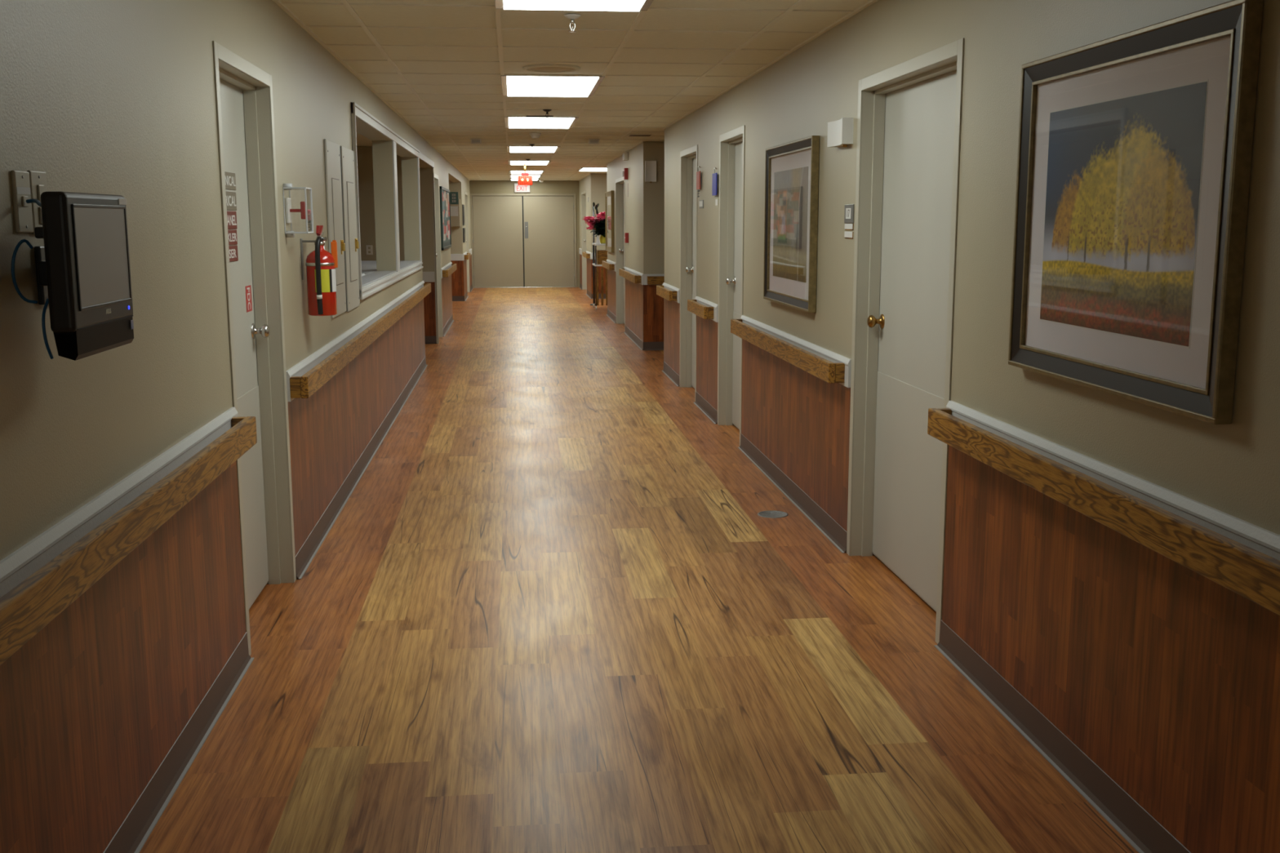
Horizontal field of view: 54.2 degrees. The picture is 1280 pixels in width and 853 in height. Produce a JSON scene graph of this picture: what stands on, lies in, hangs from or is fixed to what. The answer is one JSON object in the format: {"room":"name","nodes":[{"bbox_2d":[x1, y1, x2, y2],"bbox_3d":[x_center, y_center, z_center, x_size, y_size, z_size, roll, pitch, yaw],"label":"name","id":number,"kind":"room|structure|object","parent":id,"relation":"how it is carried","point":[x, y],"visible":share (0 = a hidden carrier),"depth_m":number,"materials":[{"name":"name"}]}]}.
{"room":"hospital interior","nodes":[
{"label":"hospital interior","id":0,"kind":"room"},
{"bbox_2d":[0,0,471,560],"bbox_3d":[-2.227,-1.569,11.509,0.160,2.460,35.550,-1,9,-6],"label":"wall","id":1,"kind":"structure","parent":0,"point":[114,97],"depth_m":3.38,"materials":[{"name":"paint"}]},
{"bbox_2d":[10,169,33,232],"bbox_3d":[-1.234,-0.449,2.501,0.011,0.122,0.078,-1,9,-6],"label":"wall plate","id":2,"kind":"object","parent":1,"relation":"attached to","point":[20,183],"visible":0.98,"depth_m":2.49,"materials":[{"name":"beige plastic"}]},
{"bbox_2d":[26,170,47,234],"bbox_3d":[-1.242,-0.463,2.588,0.012,0.129,0.090,-1,9,-6],"label":"wall plate","id":3,"kind":"object","parent":1,"relation":"attached to","point":[37,180],"visible":0.59,"depth_m":2.57,"materials":[{"name":"beige plastic"}]},
{"bbox_2d":[37,184,44,201],"bbox_3d":[-1.238,-0.482,2.586,0.004,0.035,0.032,-1,9,-6],"label":"socket","id":4,"kind":"object","parent":3,"relation":"attached to","point":[41,188],"depth_m":2.58,"materials":[{"name":"beige plastic"}]},
{"bbox_2d":[34,191,133,360],"bbox_3d":[-1.165,-0.311,2.540,0.150,0.319,0.380,-1,9,-6],"label":"computer","id":5,"kind":"object","parent":1,"relation":"attached to","point":[83,269],"visible":0.99,"depth_m":2.46,"materials":[{"name":"black plastic"}]},
{"bbox_2d":[11,239,37,303],"bbox_3d":[-1.187,-0.297,2.401,0.016,0.125,0.055,3,10,21],"label":"cable","id":6,"kind":"object","parent":5,"relation":"attached to","point":[13,260],"visible":1,"depth_m":2.39,"materials":[{"name":"blue plastic"}]},
{"bbox_2d":[41,298,53,359],"bbox_3d":[-1.159,-0.191,2.446,0.015,0.118,0.029,-1,9,-6],"label":"cable","id":7,"kind":"object","parent":5,"relation":"attached to","point":[46,303],"visible":0.93,"depth_m":2.44,"materials":[{"name":"black plastic"}]},
{"bbox_2d":[0,407,238,597],"bbox_3d":[-0.885,0.838,-0.767,0.020,0.130,10.400,-1,9,-6],"label":"chair rail","id":8,"kind":"object","parent":1,"relation":"attached to","point":[17,566],"visible":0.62,"depth_m":2.90,"materials":[{"name":"grey paint"}]},
{"bbox_2d":[0,416,257,665],"bbox_3d":[-0.996,0.589,0.778,0.076,0.094,7.135,-1,9,-6],"label":"handrail","id":9,"kind":"object","parent":8,"relation":"attached to","point":[29,606],"visible":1,"depth_m":2.71,"materials":[{"name":"brown wood"}]},
{"bbox_2d":[0,461,245,852],"bbox_3d":[-0.891,1.238,-0.701,0.005,0.700,10.400,-1,9,-6],"label":"wall panel","id":10,"kind":"object","parent":1,"relation":"attached to","point":[92,705],"visible":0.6,"depth_m":3.03,"materials":[{"name":"wood"}]},
{"bbox_2d":[212,40,296,655],"bbox_3d":[-1.538,-0.302,4.800,0.161,2.140,1.010,-1,9,-6],"label":"door","id":11,"kind":"structure","parent":1,"relation":"in","point":[244,101],"depth_m":5.14,"materials":[{"name":"beige paint"}]},
{"bbox_2d":[224,171,235,190],"bbox_3d":[-1.558,-0.915,4.630,0.005,0.065,0.538,-1,9,-6],"label":"door sign","id":12,"kind":"object","parent":11,"relation":"attached to","point":[230,180],"visible":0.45,"depth_m":4.80,"materials":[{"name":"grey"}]},
{"bbox_2d":[226,191,236,210],"bbox_3d":[-1.557,-0.840,4.639,0.005,0.070,0.532,-1,9,-6],"label":"door sign","id":13,"kind":"object","parent":11,"relation":"attached to","point":[231,202],"visible":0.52,"depth_m":4.81,"materials":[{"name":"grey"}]},
{"bbox_2d":[226,211,237,229],"bbox_3d":[-1.556,-0.767,4.645,0.005,0.068,0.520,-1,9,-6],"label":"door sign","id":14,"kind":"object","parent":11,"relation":"attached to","point":[231,215],"visible":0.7,"depth_m":4.82,"materials":[{"name":"red"}]},
{"bbox_2d":[227,229,237,244],"bbox_3d":[-1.556,-0.702,4.651,0.005,0.057,0.510,-1,9,-6],"label":"door sign","id":15,"kind":"object","parent":11,"relation":"attached to","point":[233,240],"visible":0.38,"depth_m":4.83,"materials":[{"name":"red"}]},
{"bbox_2d":[228,244,238,262],"bbox_3d":[-1.556,-0.641,4.660,0.005,0.060,0.508,-1,9,-6],"label":"door sign","id":16,"kind":"object","parent":11,"relation":"attached to","point":[233,256],"visible":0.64,"depth_m":4.83,"materials":[{"name":"red"}]},
{"bbox_2d":[244,284,252,312],"bbox_3d":[-1.600,-0.523,5.112,0.001,0.105,0.105,-1,9,-6],"label":"sticker","id":17,"kind":"object","parent":11,"relation":"attached to","point":[248,290],"visible":1,"depth_m":5.11,"materials":[{"name":"red"}]},
{"bbox_2d":[282,183,313,237],"bbox_3d":[-1.490,-0.942,5.451,0.098,0.230,0.162,-1,9,-6],"label":"station","id":18,"kind":"object","parent":1,"relation":"attached to","point":[287,204],"visible":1,"depth_m":5.41,"materials":[{"name":"white plastic"}]},
{"bbox_2d":[300,225,337,315],"bbox_3d":[-1.489,-0.727,5.822,0.144,0.415,0.142,7,12,36],"label":"fire extinguisher","id":19,"kind":"object","parent":1,"relation":"attached to","point":[321,264],"visible":1,"depth_m":5.78,"materials":[{"name":"red metal"}]},
{"bbox_2d":[324,138,346,318],"bbox_3d":[-1.669,-1.091,6.930,0.036,0.945,0.614,-1,9,-6],"label":"upper cabinet","id":20,"kind":"object","parent":1,"relation":"attached to","point":[331,149],"depth_m":6.89,"materials":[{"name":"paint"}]},
{"bbox_2d":[340,146,359,311],"bbox_3d":[-1.727,-1.184,7.508,0.035,0.950,0.560,-1,9,-6],"label":"upper cabinet","id":21,"kind":"object","parent":1,"relation":"attached to","point":[352,245],"visible":1,"depth_m":7.45,"materials":[{"name":"paint"}]},
{"bbox_2d":[286,280,424,401],"bbox_3d":[-1.918,-0.839,9.410,0.020,0.130,8.270,-1,9,-6],"label":"chair rail","id":22,"kind":"object","parent":1,"relation":"attached to","point":[309,362],"visible":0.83,"depth_m":6.95,"materials":[{"name":"grey paint"}]},
{"bbox_2d":[289,283,431,398],"bbox_3d":[-1.869,-0.828,9.376,0.076,0.094,8.190,-1,9,-6],"label":"handrail","id":23,"kind":"object","parent":22,"relation":"attached to","point":[304,386],"visible":1,"depth_m":6.63,"materials":[{"name":"brown wood"}]},
{"bbox_2d":[287,298,425,555],"bbox_3d":[-1.924,-0.439,9.475,0.005,0.700,8.270,-1,9,-6],"label":"wall panel","id":24,"kind":"object","parent":1,"relation":"attached to","point":[330,429],"visible":0.79,"depth_m":7.09,"materials":[{"name":"wood"}]},
{"bbox_2d":[350,102,400,299],"bbox_3d":[-1.980,-1.616,9.115,0.188,1.210,2.755,-1,9,-6],"label":"window","id":25,"kind":"structure","parent":1,"relation":"in","point":[357,111],"depth_m":8.35,"materials":[{"name":"grey paint"}]},
{"bbox_2d":[391,133,422,279],"bbox_3d":[-2.246,-2.046,11.729,0.188,1.210,2.800,-1,9,-6],"label":"window","id":26,"kind":"structure","parent":1,"relation":"in","point":[407,269],"depth_m":10.90,"materials":[{"name":"grey paint"}]},
{"bbox_2d":[418,151,434,168],"bbox_3d":[-2.441,-3.048,14.299,0.016,0.070,2.610,-1,9,-6],"label":"trim opening","id":27,"kind":"structure","parent":1,"relation":"attached to","point":[421,156],"depth_m":14.17,"materials":[{"name":"grey paint"}]},
{"bbox_2d":[431,173,443,343],"bbox_3d":[-2.700,-2.189,16.253,0.161,2.140,1.000,-1,9,-6],"label":"door","id":28,"kind":"structure","parent":1,"relation":"in","point":[435,188],"depth_m":16.61,"materials":[{"name":"beige paint"}]},
{"bbox_2d":[439,186,451,250],"bbox_3d":[-2.801,-3.000,18.039,0.030,0.860,2.250,-1,9,-6],"label":"notice board","id":29,"kind":"object","parent":1,"relation":"attached to","point":[445,200],"visible":1,"depth_m":17.84,"materials":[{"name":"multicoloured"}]},
{"bbox_2d":[440,262,452,278],"bbox_3d":[-2.808,-2.283,18.177,0.020,0.130,2.810,-1,9,-6],"label":"chair rail","id":30,"kind":"object","parent":1,"relation":"attached to","point":[448,265],"visible":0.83,"depth_m":17.81,"materials":[{"name":"grey paint"}]},
{"bbox_2d":[442,263,456,277],"bbox_3d":[-2.761,-2.276,18.163,0.076,0.094,2.650,-1,9,-6],"label":"handrail","id":31,"kind":"object","parent":30,"relation":"attached to","point":[452,268],"visible":1,"depth_m":17.45,"materials":[{"name":"brown wood"}]},
{"bbox_2d":[441,274,452,328],"bbox_3d":[-2.814,-1.883,18.242,0.005,0.700,2.810,-1,9,-6],"label":"wall panel","id":32,"kind":"object","parent":1,"relation":"attached to","point":[446,289],"visible":0.79,"depth_m":18.05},
{"bbox_2d":[449,191,458,204],"bbox_3d":[-2.861,-3.503,19.167,0.150,0.185,0.021,-1,9,-6],"label":"sign","id":33,"kind":"object","parent":1,"relation":"attached to","point":[453,195],"visible":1,"depth_m":19.16,"materials":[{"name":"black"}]},
{"bbox_2d":[462,259,466,296],"bbox_3d":[-3.514,-3.020,25.139,0.005,0.700,1.640,-1,9,-6],"label":"wall panel","id":34,"kind":"object","parent":1,"relation":"attached to","point":[464,262],"visible":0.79,"depth_m":24.99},
{"bbox_2d":[464,191,470,292],"bbox_3d":[-3.749,-3.890,26.581,0.161,2.140,1.500,-1,9,-6],"label":"door","id":35,"kind":"structure","parent":1,"relation":"in","point":[465,193],"depth_m":27.24,"materials":[{"name":"beige paint"}]},
{"bbox_2d":[356,146,436,337],"bbox_3d":[-3.534,-1.584,11.613,2.700,2.460,8.420,-1,9,-6],"label":"wall","id":36,"kind":"structure","parent":0,"point":[364,153],"depth_m":15.63,"materials":[{"name":"paint"}]},
{"bbox_2d":[102,284,472,852],"bbox_3d":[-3.409,-0.383,11.569,2.596,0.104,35.520,-1,9,-6],"label":"baseboard","id":37,"kind":"structure","parent":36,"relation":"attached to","point":[134,832],"depth_m":3.95,"materials":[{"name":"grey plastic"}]},
{"bbox_2d":[422,271,435,282],"bbox_3d":[-3.866,-1.870,15.687,2.548,0.130,0.017,-1,9,-6],"label":"chair rail","id":38,"kind":"object","parent":36,"relation":"attached to","point":[428,277],"visible":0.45,"depth_m":15.80,"materials":[{"name":"grey paint"}]},
{"bbox_2d":[423,281,435,336],"bbox_3d":[-3.866,-1.471,15.758,2.548,0.700,0.005,-1,9,-6],"label":"wall panel","id":39,"kind":"object","parent":36,"relation":"attached to","point":[429,309],"visible":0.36,"depth_m":15.88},
{"bbox_2d":[272,0,878,181],"bbox_3d":[-0.897,-2.809,11.440,2.520,0.009,35.550,-1,9,-6],"label":"trim","id":40,"kind":"structure","parent":36,"relation":"attached to","point":[278,2],"depth_m":7.14,"materials":[{"name":"white"}]},
{"bbox_2d":[448,180,454,253],"bbox_3d":[-4.131,-3.256,21.758,1.561,2.460,5.040,-1,9,-6],"label":"wall","id":41,"kind":"structure","parent":0,"point":[451,183],"depth_m":24.18,"materials":[{"name":"paint"}]},
{"bbox_2d":[450,199,460,226],"bbox_3d":[-3.747,-4.093,23.971,0.590,0.530,0.260,-1,9,-6],"label":"upper cabinet","id":42,"kind":"object","parent":41,"relation":"attached to","point":[455,220],"visible":0.28,"depth_m":23.89,"materials":[{"name":"beige paint"}]},
{"bbox_2d":[450,260,463,296],"bbox_3d":[-4.215,-2.872,24.256,1.569,0.700,0.005,-1,9,-6],"label":"wall panel","id":43,"kind":"object","parent":41,"relation":"attached to","point":[457,277],"visible":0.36,"depth_m":24.32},
{"bbox_2d":[469,180,579,287],"bbox_3d":[-2.728,-4.480,29.160,3.050,2.460,0.150,-1,9,-6],"label":"wall","id":44,"kind":"structure","parent":0,"point":[475,186],"depth_m":28.96,"materials":[{"name":"brown paint"}]},
{"bbox_2d":[514,182,529,192],"bbox_3d":[-2.722,-5.516,28.881,0.355,0.205,0.062,-1,9,-6],"label":"exit sign","id":45,"kind":"object","parent":44,"relation":"attached to","point":[517,188],"visible":0.91,"depth_m":28.85,"materials":[{"name":"white"}]},
{"bbox_2d":[470,193,577,288],"bbox_3d":[-2.708,-4.329,29.146,2.440,2.165,0.130,-1,9,-6],"label":"door","id":46,"kind":"structure","parent":44,"relation":"in","point":[519,240],"depth_m":29.11,"materials":[{"name":"beige paint"}]},
{"bbox_2d":[280,0,870,180],"bbox_3d":[-0.484,-2.886,11.520,9.200,0.114,36.050,-1,9,-6],"label":"ceiling","id":47,"kind":"structure","parent":0,"point":[309,15],"depth_m":7.10,"materials":[{"name":"tile"}]},
{"bbox_2d":[517,164,532,185],"bbox_3d":[-1.849,-4.062,20.109,0.233,0.347,0.172,-1,9,-6],"label":"emergency light","id":48,"kind":"object","parent":47,"relation":"hanging from","point":[525,179],"visible":0.97,"depth_m":20.07,"materials":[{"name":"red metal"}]},
{"bbox_2d":[508,170,544,173],"bbox_3d":[-2.149,-4.821,23.677,0.660,0.017,1.280,-1,9,-6],"label":"recessed light","id":49,"kind":"object","parent":47,"relation":"in","point":[510,171],"visible":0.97,"depth_m":23.38,"materials":[{"name":"white"}]},
{"bbox_2d":[507,160,551,164],"bbox_3d":[-1.760,-4.190,19.848,0.660,0.017,1.280,-1,9,-6],"label":"recessed light","id":50,"kind":"object","parent":47,"relation":"in","point":[510,162],"visible":1,"depth_m":19.59,"materials":[{"name":"white"}]},
{"bbox_2d":[506,146,559,152],"bbox_3d":[-1.382,-3.576,16.117,0.660,0.017,1.280,-1,9,-6],"label":"recessed light","id":51,"kind":"object","parent":47,"relation":"in","point":[509,148],"visible":1,"depth_m":15.99,"materials":[{"name":"white"}]},
{"bbox_2d":[504,116,578,128],"bbox_3d":[-0.938,-2.856,11.748,0.660,0.017,1.280,-1,9,-6],"label":"recessed light","id":52,"kind":"object","parent":47,"relation":"in","point":[510,122],"visible":0.97,"depth_m":11.57,"materials":[{"name":"white"}]},
{"bbox_2d":[522,64,580,72],"bbox_3d":[-0.535,-2.169,7.584,0.350,0.015,0.350,-1,9,-6],"label":"ceiling speaker","id":53,"kind":"object","parent":47,"relation":"attached to","point":[535,68],"visible":1,"depth_m":7.54,"materials":[{"name":"metal"}]},
{"bbox_2d":[528,66,575,71],"bbox_3d":[-0.535,-2.167,7.584,0.292,0.011,0.292,-1,9,-6],"label":"grille","id":54,"kind":"object","parent":53,"relation":"attached to","point":[533,68],"depth_m":7.58,"materials":[{"name":"beige"}]},
{"bbox_2d":[501,75,604,97],"bbox_3d":[-0.616,-2.333,8.577,0.660,0.017,1.280,-1,9,-6],"label":"recessed light","id":55,"kind":"object","parent":47,"relation":"in","point":[564,86],"visible":1,"depth_m":8.43,"materials":[{"name":"white"}]},
{"bbox_2d":[281,0,853,180],"bbox_3d":[0.825,-2.843,11.609,5.980,0.008,35.550,-1,9,-6],"label":"grid","id":56,"kind":"object","parent":47,"relation":"attached to","point":[348,6],"visible":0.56,"depth_m":7.85,"materials":[{"name":"white"}]},
{"bbox_2d":[564,13,580,32],"bbox_3d":[-0.304,-1.818,5.638,0.076,0.072,0.076,-1,9,-6],"label":"sprinkler","id":57,"kind":"object","parent":47,"relation":"attached to","point":[572,16],"visible":1,"depth_m":5.62,"materials":[{"name":"silver metal"}]},
{"bbox_2d":[494,0,653,11],"bbox_3d":[-0.234,-1.712,4.807,0.660,0.017,1.280,-1,9,-6],"label":"recessed light","id":58,"kind":"object","parent":47,"relation":"in","point":[556,5],"visible":1,"depth_m":5.29,"materials":[{"name":"white"}]},
{"bbox_2d":[577,167,606,171],"bbox_3d":[-0.764,-4.631,22.505,0.660,0.017,1.280,-1,9,-6],"label":"recessed light","id":59,"kind":"object","parent":47,"relation":"in","point":[581,169],"visible":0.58,"depth_m":22.32,"materials":[{"name":"white plastic"}]},
{"bbox_2d":[599,173,607,249],"bbox_3d":[0.311,-3.443,22.830,1.821,2.460,4.560,-1,9,-6],"label":"wall","id":60,"kind":"structure","parent":0,"point":[602,177],"depth_m":24.73,"materials":[{"name":"paint"}]},
{"bbox_2d":[591,259,605,293],"bbox_3d":[-0.040,-3.015,25.063,1.859,0.700,0.005,-1,9,-6],"label":"wall panel","id":61,"kind":"object","parent":60,"relation":"attached to","point":[598,267],"visible":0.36,"depth_m":25.00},
{"bbox_2d":[139,287,1138,852],"bbox_3d":[-0.394,-0.127,10.614,9.200,0.103,42.440,-1,9,-6],"label":"floor","id":62,"kind":"structure","parent":0,"point":[553,609],"depth_m":4.42,"materials":[{"name":"brown wood"}]},
{"bbox_2d":[360,260,404,275],"bbox_3d":[-2.489,-0.737,10.524,0.576,1.140,5.400,-1,9,-6],"label":"countertop","id":63,"kind":"structure","parent":62,"relation":"on","point":[367,266],"depth_m":11.39,"materials":[{"name":"grey"}]},
{"bbox_2d":[591,243,607,310],"bbox_3d":[-0.613,-2.667,22.161,0.420,1.150,0.720,-1,9,-6],"label":"console table","id":64,"kind":"object","parent":62,"relation":"on","point":[601,255],"visible":0.46,"depth_m":21.82,"materials":[{"name":"brown wood"}]},
{"bbox_2d":[582,202,605,243],"bbox_3d":[-0.680,-3.561,21.849,0.588,0.718,0.551,-7,11,-35],"label":"potted flowers","id":65,"kind":"object","parent":64,"relation":"on","point":[598,224],"visible":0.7,"depth_m":21.77,"materials":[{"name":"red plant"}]},
{"bbox_2d":[757,510,788,518],"bbox_3d":[0.709,0.468,6.668,0.164,0.003,0.164,-1,9,-6],"label":"drain cover","id":66,"kind":"object","parent":62,"relation":"on","point":[770,513],"visible":1,"depth_m":6.65,"materials":[{"name":"grey metal"}]},
{"bbox_2d":[656,142,664,274],"bbox_3d":[2.003,-2.003,14.082,3.421,2.460,2.500,-1,9,-6],"label":"wall","id":67,"kind":"structure","parent":0,"point":[660,145],"depth_m":14.85,"materials":[{"name":"paint"}]},
{"bbox_2d":[643,284,663,342],"bbox_3d":[1.765,-1.391,15.196,3.459,0.700,0.005,-1,9,-6],"label":"wall panel","id":68,"kind":"object","parent":67,"relation":"attached to","point":[653,304],"visible":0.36,"depth_m":15.04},
{"bbox_2d":[643,274,664,284],"bbox_3d":[1.765,-1.790,15.124,3.459,0.130,0.017,-1,9,-6],"label":"chair rail","id":69,"kind":"object","parent":67,"relation":"attached to","point":[645,276],"visible":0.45,"depth_m":14.95,"materials":[{"name":"grey paint"}]},
{"bbox_2d":[647,275,664,284],"bbox_3d":[1.391,-1.770,15.042,2.620,0.094,0.076,-1,9,-6],"label":"handrail","id":70,"kind":"object","parent":69,"relation":"attached to","point":[651,279],"visible":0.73,"depth_m":14.89,"materials":[{"name":"brown wood"}]},
{"bbox_2d":[579,283,1191,852],"bbox_3d":[2.072,-0.484,12.109,3.486,0.104,35.520,-1,9,-6],"label":"baseboard","id":71,"kind":"structure","parent":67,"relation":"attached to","point":[1139,828],"depth_m":3.83,"materials":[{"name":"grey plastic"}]},
{"bbox_2d":[578,0,1279,608],"bbox_3d":[0.439,-1.619,11.771,0.160,2.460,35.550,-1,9,-6],"label":"wall","id":72,"kind":"structure","parent":0,"point":[1233,468],"depth_m":4.08,"materials":[{"name":"paint"}]},
{"bbox_2d":[581,191,586,289],"bbox_3d":[-1.148,-4.043,27.380,0.161,2.170,1.800,-1,9,-6],"label":"door","id":73,"kind":"structure","parent":72,"relation":"in","point":[583,193],"depth_m":28.18,"materials":[{"name":"beige paint"}]},
{"bbox_2d":[586,257,591,293],"bbox_3d":[-1.050,-3.131,25.779,0.005,0.700,1.640,-1,9,-6],"label":"wall panel","id":74,"kind":"object","parent":72,"relation":"attached to","point":[588,260],"visible":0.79,"depth_m":25.59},
{"bbox_2d":[604,190,613,253],"bbox_3d":[-0.481,-3.239,19.763,0.043,0.940,1.250,-1,9,-6],"label":"framed picture","id":75,"kind":"object","parent":72,"relation":"attached to","point":[609,196],"visible":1,"depth_m":19.66,"materials":[{"name":"gold metal"}]},
{"bbox_2d":[607,269,616,316],"bbox_3d":[-0.450,-2.158,19.873,0.005,0.700,1.790,-1,9,-6],"label":"wall panel","id":76,"kind":"object","parent":72,"relation":"attached to","point":[611,280],"visible":0.79,"depth_m":19.79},
{"bbox_2d":[615,176,625,331],"bbox_3d":[-0.209,-2.509,18.129,0.161,2.150,1.550,-1,9,-6],"label":"door","id":77,"kind":"structure","parent":72,"relation":"in","point":[620,183],"depth_m":18.79,"materials":[{"name":"beige paint"}]},
{"bbox_2d":[623,266,643,284],"bbox_3d":[-0.090,-1.959,16.174,0.020,0.130,2.470,-1,9,-6],"label":"chair rail","id":78,"kind":"object","parent":72,"relation":"attached to","point":[637,273],"visible":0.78,"depth_m":15.67,"materials":[{"name":"grey paint"}]},
{"bbox_2d":[618,268,640,283],"bbox_3d":[-0.139,-1.960,16.214,0.076,0.094,2.300,-1,9,-6],"label":"handrail","id":79,"kind":"object","parent":78,"relation":"attached to","point":[633,277],"visible":1,"depth_m":15.74,"materials":[{"name":"brown wood"}]},
{"bbox_2d":[625,278,644,341],"bbox_3d":[-0.082,-1.559,16.241,0.005,0.700,2.470,-1,9,-6],"label":"wall panel","id":80,"kind":"object","parent":72,"relation":"attached to","point":[634,321],"visible":0.79,"depth_m":16.07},
{"bbox_2d":[644,160,656,182],"bbox_3d":[0.127,-3.004,14.739,0.130,0.252,0.052,-1,9,-6],"label":"wall sconce","id":81,"kind":"object","parent":72,"relation":"attached to","point":[650,166],"visible":1,"depth_m":14.72,"materials":[{"name":"white plastic"}]},
{"bbox_2d":[662,282,679,302],"bbox_3d":[0.304,-1.319,12.291,0.020,0.130,1.260,-1,9,-6],"label":"chair rail","id":82,"kind":"object","parent":72,"relation":"attached to","point":[666,286],"visible":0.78,"depth_m":11.98,"materials":[{"name":"grey paint"}]},
{"bbox_2d":[656,285,677,301],"bbox_3d":[0.259,-1.315,12.297,0.076,0.094,1.080,-1,9,-6],"label":"handrail","id":83,"kind":"object","parent":82,"relation":"attached to","point":[670,295],"visible":1,"depth_m":11.97,"materials":[{"name":"brown wood"}]},
{"bbox_2d":[663,298,679,374],"bbox_3d":[0.313,-0.919,12.357,0.005,0.700,1.260,-1,9,-6],"label":"wall panel","id":84,"kind":"object","parent":72,"relation":"attached to","point":[671,308],"visible":0.79,"depth_m":12.30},
{"bbox_2d":[679,144,697,401],"bbox_3d":[0.504,-1.362,11.107,0.161,2.170,1.070,-1,9,-6],"label":"door","id":85,"kind":"structure","parent":72,"relation":"in","point":[688,157],"depth_m":11.52,"materials":[{"name":"beige paint"}]},
{"bbox_2d":[694,296,718,322],"bbox_3d":[0.532,-0.949,10.047,0.020,0.130,1.130,-1,9,-6],"label":"chair rail","id":86,"kind":"object","parent":72,"relation":"attached to","point":[704,302],"visible":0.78,"depth_m":9.72,"materials":[{"name":"grey paint"}]},
{"bbox_2d":[687,299,713,319],"bbox_3d":[0.484,-0.949,10.078,0.076,0.094,0.940,-1,9,-6],"label":"handrail","id":87,"kind":"object","parent":86,"relation":"attached to","point":[704,312],"visible":1,"depth_m":9.82,"materials":[{"name":"brown wood"}]},
{"bbox_2d":[696,315,718,410],"bbox_3d":[0.540,-0.550,10.114,0.005,0.700,1.130,-1,9,-6],"label":"wall panel","id":88,"kind":"object","parent":72,"relation":"attached to","point":[707,330],"visible":0.79,"depth_m":10.06,"materials":[{"name":"wood"}]},
{"bbox_2d":[711,167,717,195],"bbox_3d":[0.572,-1.855,9.454,0.026,0.210,0.190,-1,9,-6],"label":"tag","id":89,"kind":"object","parent":72,"relation":"hanging from","point":[714,178],"visible":1,"depth_m":9.43,"materials":[{"name":"blue plastic"}]},
{"bbox_2d":[717,124,745,445],"bbox_3d":[0.722,-1.008,8.957,0.161,2.170,1.010,-1,9,-6],"label":"door","id":90,"kind":"structure","parent":72,"relation":"in","point":[731,144],"depth_m":9.32,"materials":[{"name":"beige paint"}]},
{"bbox_2d":[763,135,819,312],"bbox_3d":[0.824,-1.117,6.918,0.040,0.888,1.180,-1,9,-6],"label":"framed picture","id":91,"kind":"object","parent":72,"relation":"attached to","point":[792,167],"visible":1,"depth_m":6.84,"materials":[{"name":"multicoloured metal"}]},
{"bbox_2d":[773,165,808,283],"bbox_3d":[0.827,-1.117,6.918,0.001,0.606,0.868,-1,9,-6],"label":"print","id":92,"kind":"object","parent":91,"relation":"attached to","point":[790,183],"depth_m":6.88,"materials":[{"name":"multicoloured paper"}]},
{"bbox_2d":[741,338,850,531],"bbox_3d":[0.837,-0.068,7.188,0.005,0.700,2.770,-1,9,-6],"label":"wall panel","id":93,"kind":"object","parent":72,"relation":"attached to","point":[799,420],"visible":0.79,"depth_m":6.80,"materials":[{"name":"wood"}]},
{"bbox_2d":[740,315,851,387],"bbox_3d":[0.829,-0.467,7.122,0.020,0.130,2.770,-1,9,-6],"label":"chair rail","id":94,"kind":"object","parent":72,"relation":"attached to","point":[833,357],"visible":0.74,"depth_m":6.58,"materials":[{"name":"grey paint"}]},
{"bbox_2d":[730,319,844,383],"bbox_3d":[0.783,-0.464,7.133,0.076,0.094,2.680,-1,9,-6],"label":"handrail","id":95,"kind":"object","parent":94,"relation":"attached to","point":[827,371],"visible":1,"depth_m":6.58,"materials":[{"name":"brown wood"}]},
{"bbox_2d":[826,117,853,146],"bbox_3d":[0.927,-1.354,5.789,0.052,0.127,0.270,-1,9,-6],"label":"wall sconce","id":96,"kind":"object","parent":72,"relation":"attached to","point":[840,132],"visible":1,"depth_m":5.73,"materials":[{"name":"white plastic"}]},
{"bbox_2d":[844,204,854,222],"bbox_3d":[0.960,-0.977,5.742,0.008,0.085,0.150,-1,9,-6],"label":"room sign","id":97,"kind":"object","parent":72,"relation":"attached to","point":[849,208],"visible":1,"depth_m":5.73,"materials":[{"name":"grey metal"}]},
{"bbox_2d":[846,37,964,644],"bbox_3d":[1.116,-0.364,5.080,0.161,2.160,1.310,-1,9,-6],"label":"door","id":98,"kind":"structure","parent":72,"relation":"in","point":[909,112],"depth_m":5.27,"materials":[{"name":"beige paint"}]},
{"bbox_2d":[942,444,1279,852],"bbox_3d":[1.619,1.202,-0.519,0.005,0.700,10.270,-1,9,-6],"label":"wall panel","id":99,"kind":"object","parent":72,"relation":"attached to","point":[1166,677],"visible":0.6,"depth_m":3.18,"materials":[{"name":"wood"}]},
{"bbox_2d":[946,400,1279,560],"bbox_3d":[1.611,0.802,-0.585,0.020,0.130,10.270,-1,9,-6],"label":"chair rail","id":100,"kind":"object","parent":72,"relation":"attached to","point":[1263,540],"visible":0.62,"depth_m":3.10,"materials":[{"name":"grey paint"}]},
{"bbox_2d":[927,408,1279,615],"bbox_3d":[1.408,0.551,0.972,0.076,0.094,7.050,-1,9,-6],"label":"handrail","id":101,"kind":"object","parent":100,"relation":"attached to","point":[1250,573],"visible":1,"depth_m":2.98,"materials":[{"name":"brown wood"}]},
{"bbox_2d":[1008,0,1263,424],"bbox_3d":[1.202,-0.535,3.191,0.040,0.888,1.150,-1,9,-6],"label":"framed picture","id":102,"kind":"object","parent":72,"relation":"attached to","point":[1135,147],"visible":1,"depth_m":3.03,"materials":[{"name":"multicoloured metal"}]},
{"bbox_2d":[1039,79,1208,348],"bbox_3d":[1.205,-0.535,3.192,0.001,0.592,0.824,-1,9,-6],"label":"print","id":103,"kind":"object","parent":102,"relation":"attached to","point":[1124,184],"depth_m":3.11,"materials":[{"name":"multicoloured paper"}]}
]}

